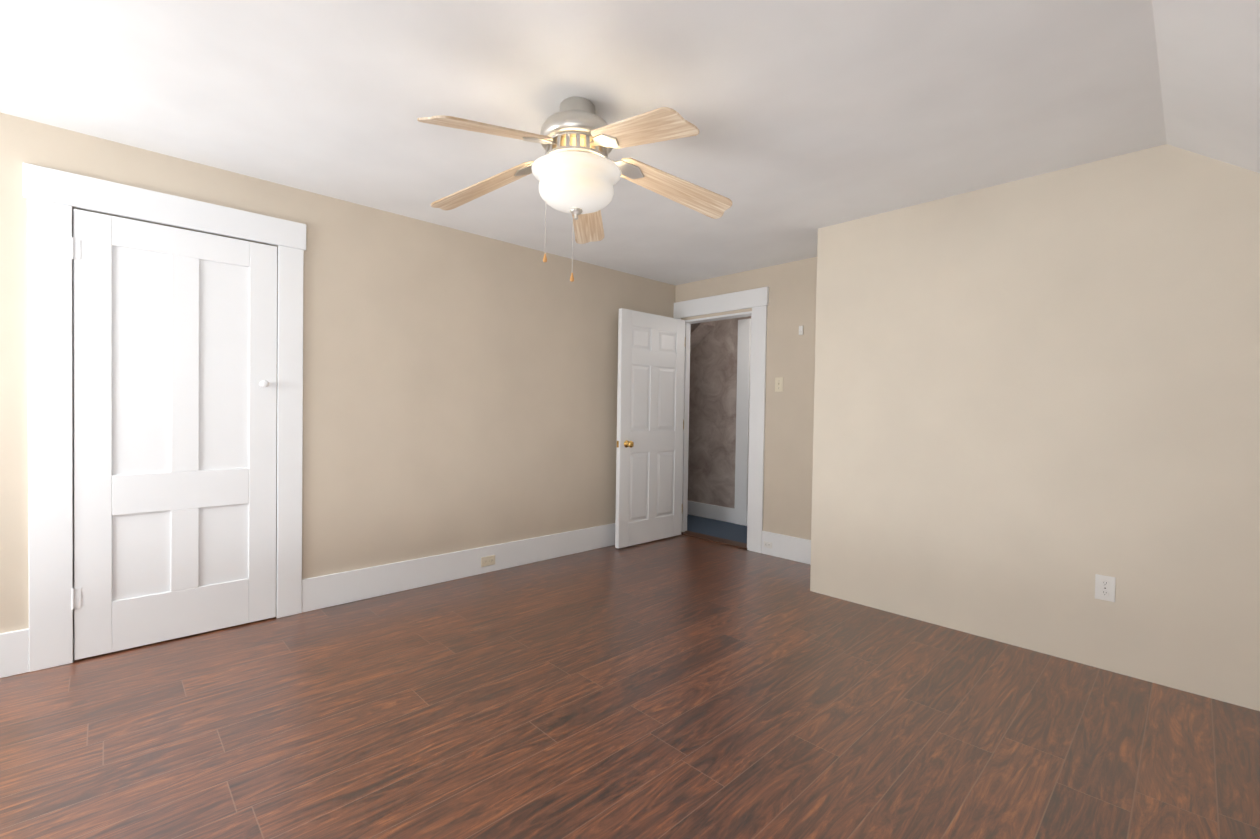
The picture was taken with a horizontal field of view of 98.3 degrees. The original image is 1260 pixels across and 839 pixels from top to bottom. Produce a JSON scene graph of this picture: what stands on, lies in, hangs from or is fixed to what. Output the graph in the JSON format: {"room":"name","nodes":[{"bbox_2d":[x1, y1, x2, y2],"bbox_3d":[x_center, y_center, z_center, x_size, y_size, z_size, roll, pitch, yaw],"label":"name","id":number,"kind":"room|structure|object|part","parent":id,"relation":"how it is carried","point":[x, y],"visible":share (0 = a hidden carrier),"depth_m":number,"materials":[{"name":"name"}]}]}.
{"room":"empty bedroom","nodes":[
{"label":"empty bedroom","id":0,"kind":"room"},
{"bbox_2d":[0,112,675,658],"bbox_3d":[-1.624,-0.098,3.413,5.810,2.400,0.120,0,1,-44],"label":"wall","id":1,"kind":"structure","parent":0,"point":[460,390],"depth_m":3.51,"materials":[{"name":"beige paint"}]},
{"bbox_2d":[0,628,28,677],"bbox_3d":[-3.122,1.010,1.911,1.365,0.190,0.016,0,1,-44],"label":"baseboard","id":2,"kind":"structure","parent":1,"relation":"attached to","point":[14,652],"depth_m":2.35,"materials":[{"name":"white wood"}]},
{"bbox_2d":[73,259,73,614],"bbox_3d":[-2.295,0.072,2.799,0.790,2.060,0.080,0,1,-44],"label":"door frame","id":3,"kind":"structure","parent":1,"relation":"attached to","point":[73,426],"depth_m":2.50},
{"bbox_2d":[71,237,80,609],"bbox_3d":[-2.504,0.022,2.461,0.031,1.676,0.011,0,1,-44],"label":"closet door hinges","id":4,"kind":"object","parent":1,"relation":"attached to","point":[75,592],"visible":1,"depth_m":2.46,"materials":[{"name":"white metal"}]},
{"bbox_2d":[23,163,305,671],"bbox_3d":[-2.235,0.002,2.726,1.071,2.205,0.026,0,1,-44],"label":"trim","id":5,"kind":"structure","parent":1,"relation":"attached to","point":[53,196],"depth_m":2.44,"materials":[{"name":"white wood"}]},
{"bbox_2d":[73,209,276,659],"bbox_3d":[-2.246,0.074,2.748,0.782,2.044,0.045,0,1,-44],"label":"closet door","id":6,"kind":"structure","parent":1,"relation":"in","point":[175,362],"depth_m":2.69,"materials":[{"name":"white wood"}]},
{"bbox_2d":[260,380,268,386],"bbox_3d":[-1.972,-0.193,2.938,0.038,0.038,0.048,0,1,-44],"label":"door knob","id":7,"kind":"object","parent":6,"relation":"attached to","point":[264,383],"depth_m":2.92,"materials":[{"name":"white ceramic"}]},
{"bbox_2d":[302,523,614,612],"bbox_3d":[-0.732,1.007,4.213,3.178,0.190,0.016,0,1,-44],"label":"baseboard","id":8,"kind":"structure","parent":1,"relation":"attached to","point":[325,591],"depth_m":3.67,"materials":[{"name":"white wood"}]},
{"bbox_2d":[481,555,494,566],"bbox_3d":[-1.020,1.018,3.919,0.112,0.068,0.008,0,1,-44],"label":"electrical outlet","id":9,"kind":"object","parent":1,"relation":"attached to","point":[487,560],"visible":1,"depth_m":3.92,"materials":[{"name":"beige plastic"}]},
{"bbox_2d":[0,0,1166,285],"bbox_3d":[-0.422,-1.308,2.164,5.810,0.100,3.530,0,1,-44],"label":"ceiling","id":10,"kind":"structure","parent":0,"point":[808,118],"depth_m":2.11,"materials":[{"name":"white paint"}]},
{"bbox_2d":[417,97,731,281],"bbox_3d":[-0.218,-0.904,2.154,1.285,0.701,1.283,0,1,-44],"label":"ceiling fan","id":11,"kind":"object","parent":10,"relation":"hanging from","point":[576,171],"visible":1,"depth_m":2.09,"materials":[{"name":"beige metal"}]},
{"label":"blade","id":12,"kind":"part","parent":11,"relation":"part of","materials":[{"name":"beige wood"}]},
{"bbox_3d":[-0.466,-0.982,1.849,0.152,0.007,0.509,15,24,33],"label":"blade","id":13,"kind":"part","parent":11,"relation":"part of","materials":[{"name":"brown wood"}]},
{"bbox_3d":[-0.339,-0.826,2.186,0.003,0.328,0.003,0,1,-44],"label":"pull chain","id":14,"kind":"part","parent":11,"relation":"part of","materials":[{"name":"white metal"}]},
{"bbox_3d":[-0.231,-0.698,2.191,0.003,0.225,0.003,0,1,-44],"label":"pull chain","id":15,"kind":"part","parent":11,"relation":"part of","materials":[{"name":"white metal"}]},
{"bbox_3d":[-0.215,-0.918,2.188,0.358,0.155,0.358,0,1,-44],"label":"lamp shade","id":16,"kind":"part","parent":11,"relation":"part of","materials":[{"name":"white glass"}]},
{"bbox_2d":[545,132,607,158],"bbox_3d":[-0.213,-1.059,2.186,0.262,0.065,0.262,0,1,-44],"label":"light fixture","id":17,"kind":"object","parent":11,"relation":"attached to","point":[562,141],"depth_m":2.08,"materials":[{"name":"gold metal"}]},
{"bbox_3d":[-0.209,-0.991,2.609,0.152,0.007,0.509,-11,-14,-2],"label":"blade","id":18,"kind":"part","parent":11,"relation":"part of","materials":[{"name":"brown wood"}]},
{"bbox_3d":[0.030,-0.975,1.843,0.152,0.007,0.509,15,7,-38],"label":"blade","id":19,"kind":"part","parent":11,"relation":"part of","materials":[{"name":"brown wood"}]},
{"bbox_3d":[0.189,-0.980,2.313,0.509,0.007,0.152,16,-16,-17],"label":"blade","id":20,"kind":"part","parent":11,"relation":"part of","materials":[{"name":"brown wood"}]},
{"bbox_2d":[0,514,1259,838],"bbox_3d":[-0.165,1.189,2.485,6.620,0.104,6.700,0,1,-44],"label":"floor","id":21,"kind":"structure","parent":0,"point":[680,687],"depth_m":2.04,"materials":[{"name":"laminate"}]},
{"bbox_2d":[690,321,714,351],"bbox_3d":[0.579,-0.886,6.156,0.250,0.850,0.750,0,1,-44],"label":"ceiling soffit","id":22,"kind":"structure","parent":0,"point":[699,332],"depth_m":5.95,"materials":[{"name":"paint"}]},
{"bbox_2d":[688,316,750,507],"bbox_3d":[1.134,-0.097,5.834,0.100,2.400,3.620,0,1,-44],"label":"wall","id":23,"kind":"structure","parent":0,"point":[712,416],"depth_m":5.98,"materials":[{"name":"paint"}]},
{"bbox_2d":[687,501,747,522],"bbox_3d":[1.075,1.021,5.812,0.016,0.156,3.620,0,1,-44],"label":"baseboard","id":24,"kind":"structure","parent":23,"relation":"attached to","point":[715,512],"depth_m":5.99,"materials":[{"name":"white wood"}]},
{"bbox_2d":[734,319,750,525],"bbox_3d":[1.179,0.029,5.693,0.030,2.146,0.150,0,1,-44],"label":"trim strip","id":25,"kind":"object","parent":23,"relation":"attached to","point":[742,421],"visible":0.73,"depth_m":5.68,"materials":[{"name":"white wood"}]},
{"bbox_2d":[675,257,816,539],"bbox_3d":[1.133,-0.077,4.653,0.120,2.400,1.920,0,1,-44],"label":"wall","id":26,"kind":"structure","parent":0,"point":[789,428],"depth_m":4.42,"materials":[{"name":"beige paint"}]},
{"bbox_2d":[615,308,684,548],"bbox_3d":[0.196,0.078,4.891,0.815,2.030,0.045,0,1,-44],"label":"open door","id":27,"kind":"structure","parent":26,"relation":"in","point":[652,441],"depth_m":4.84,"materials":[{"name":"white wood"}]},
{"bbox_2d":[617,327,674,520],"bbox_3d":[0.176,0.041,4.817,0.688,1.667,0.110,0,1,-44],"label":"panels","id":28,"kind":"object","parent":27,"relation":"attached to","point":[638,462],"depth_m":4.82,"materials":[{"name":"white wood"}]},
{"bbox_3d":[-0.035,0.209,4.619,0.108,0.062,0.110,0,1,-44],"label":"knob","id":29,"kind":"part","parent":28,"relation":"part of","materials":[{"name":"gold metal"}]},
{"bbox_2d":[681,531,746,549],"bbox_3d":[0.783,1.105,5.017,0.140,0.014,0.805,0,1,-44],"label":"threshold","id":30,"kind":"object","parent":26,"relation":"attached to","point":[716,539],"depth_m":4.99,"materials":[{"name":"brown wood"}]},
{"bbox_2d":[673,287,768,552],"bbox_3d":[0.816,-0.002,4.963,0.146,2.230,1.037,0,1,-44],"label":"door frame","id":31,"kind":"structure","parent":26,"relation":"attached to","point":[756,300],"depth_m":4.64,"materials":[{"name":"white wood"}]},
{"bbox_2d":[775,377,782,391],"bbox_3d":[1.219,-0.287,4.465,0.016,0.116,0.072,0,1,-44],"label":"light switch","id":32,"kind":"object","parent":26,"relation":"attached to","point":[778,384],"visible":1,"depth_m":4.46,"materials":[{"name":"beige plastic"}]},
{"bbox_2d":[762,531,810,564],"bbox_3d":[1.370,1.038,4.309,0.016,0.190,0.745,0,1,-44],"label":"baseboard","id":33,"kind":"structure","parent":26,"relation":"attached to","point":[797,549],"depth_m":4.40,"materials":[{"name":"white wood"}]},
{"bbox_2d":[764,541,771,548],"bbox_3d":[1.145,1.041,4.526,0.008,0.050,0.078,0,1,-44],"label":"electrical outlet","id":34,"kind":"object","parent":33,"relation":"attached to","point":[767,544],"visible":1,"depth_m":4.52,"materials":[{"name":"white plastic"}]},
{"bbox_2d":[799,326,803,334],"bbox_3d":[1.356,-0.708,4.320,0.020,0.072,0.036,0,1,-44],"label":"detector","id":35,"kind":"object","parent":26,"relation":"attached to","point":[801,330],"visible":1,"depth_m":4.31,"materials":[{"name":"white plastic"}]},
{"bbox_2d":[810,144,1259,710],"bbox_3d":[2.599,-0.020,2.699,0.720,2.400,3.230,0,1,-44],"label":"wall","id":36,"kind":"structure","parent":0,"point":[1036,404],"depth_m":2.68,"materials":[{"name":"beige paint"}]},
{"bbox_2d":[1095,574,1115,601],"bbox_3d":[2.231,0.792,2.557,0.008,0.116,0.072,0,1,-44],"label":"electrical outlet","id":37,"kind":"object","parent":36,"relation":"attached to","point":[1105,588],"visible":1,"depth_m":2.56,"materials":[{"name":"white plastic"}]},
{"bbox_2d":[1152,0,1259,172],"bbox_3d":[1.345,-0.637,0.332,5.810,1.324,1.590,0,1,-44],"label":"ceiling","id":38,"kind":"structure","parent":0,"point":[1208,52],"depth_m":1.78,"materials":[{"name":"white paint"}]}
]}

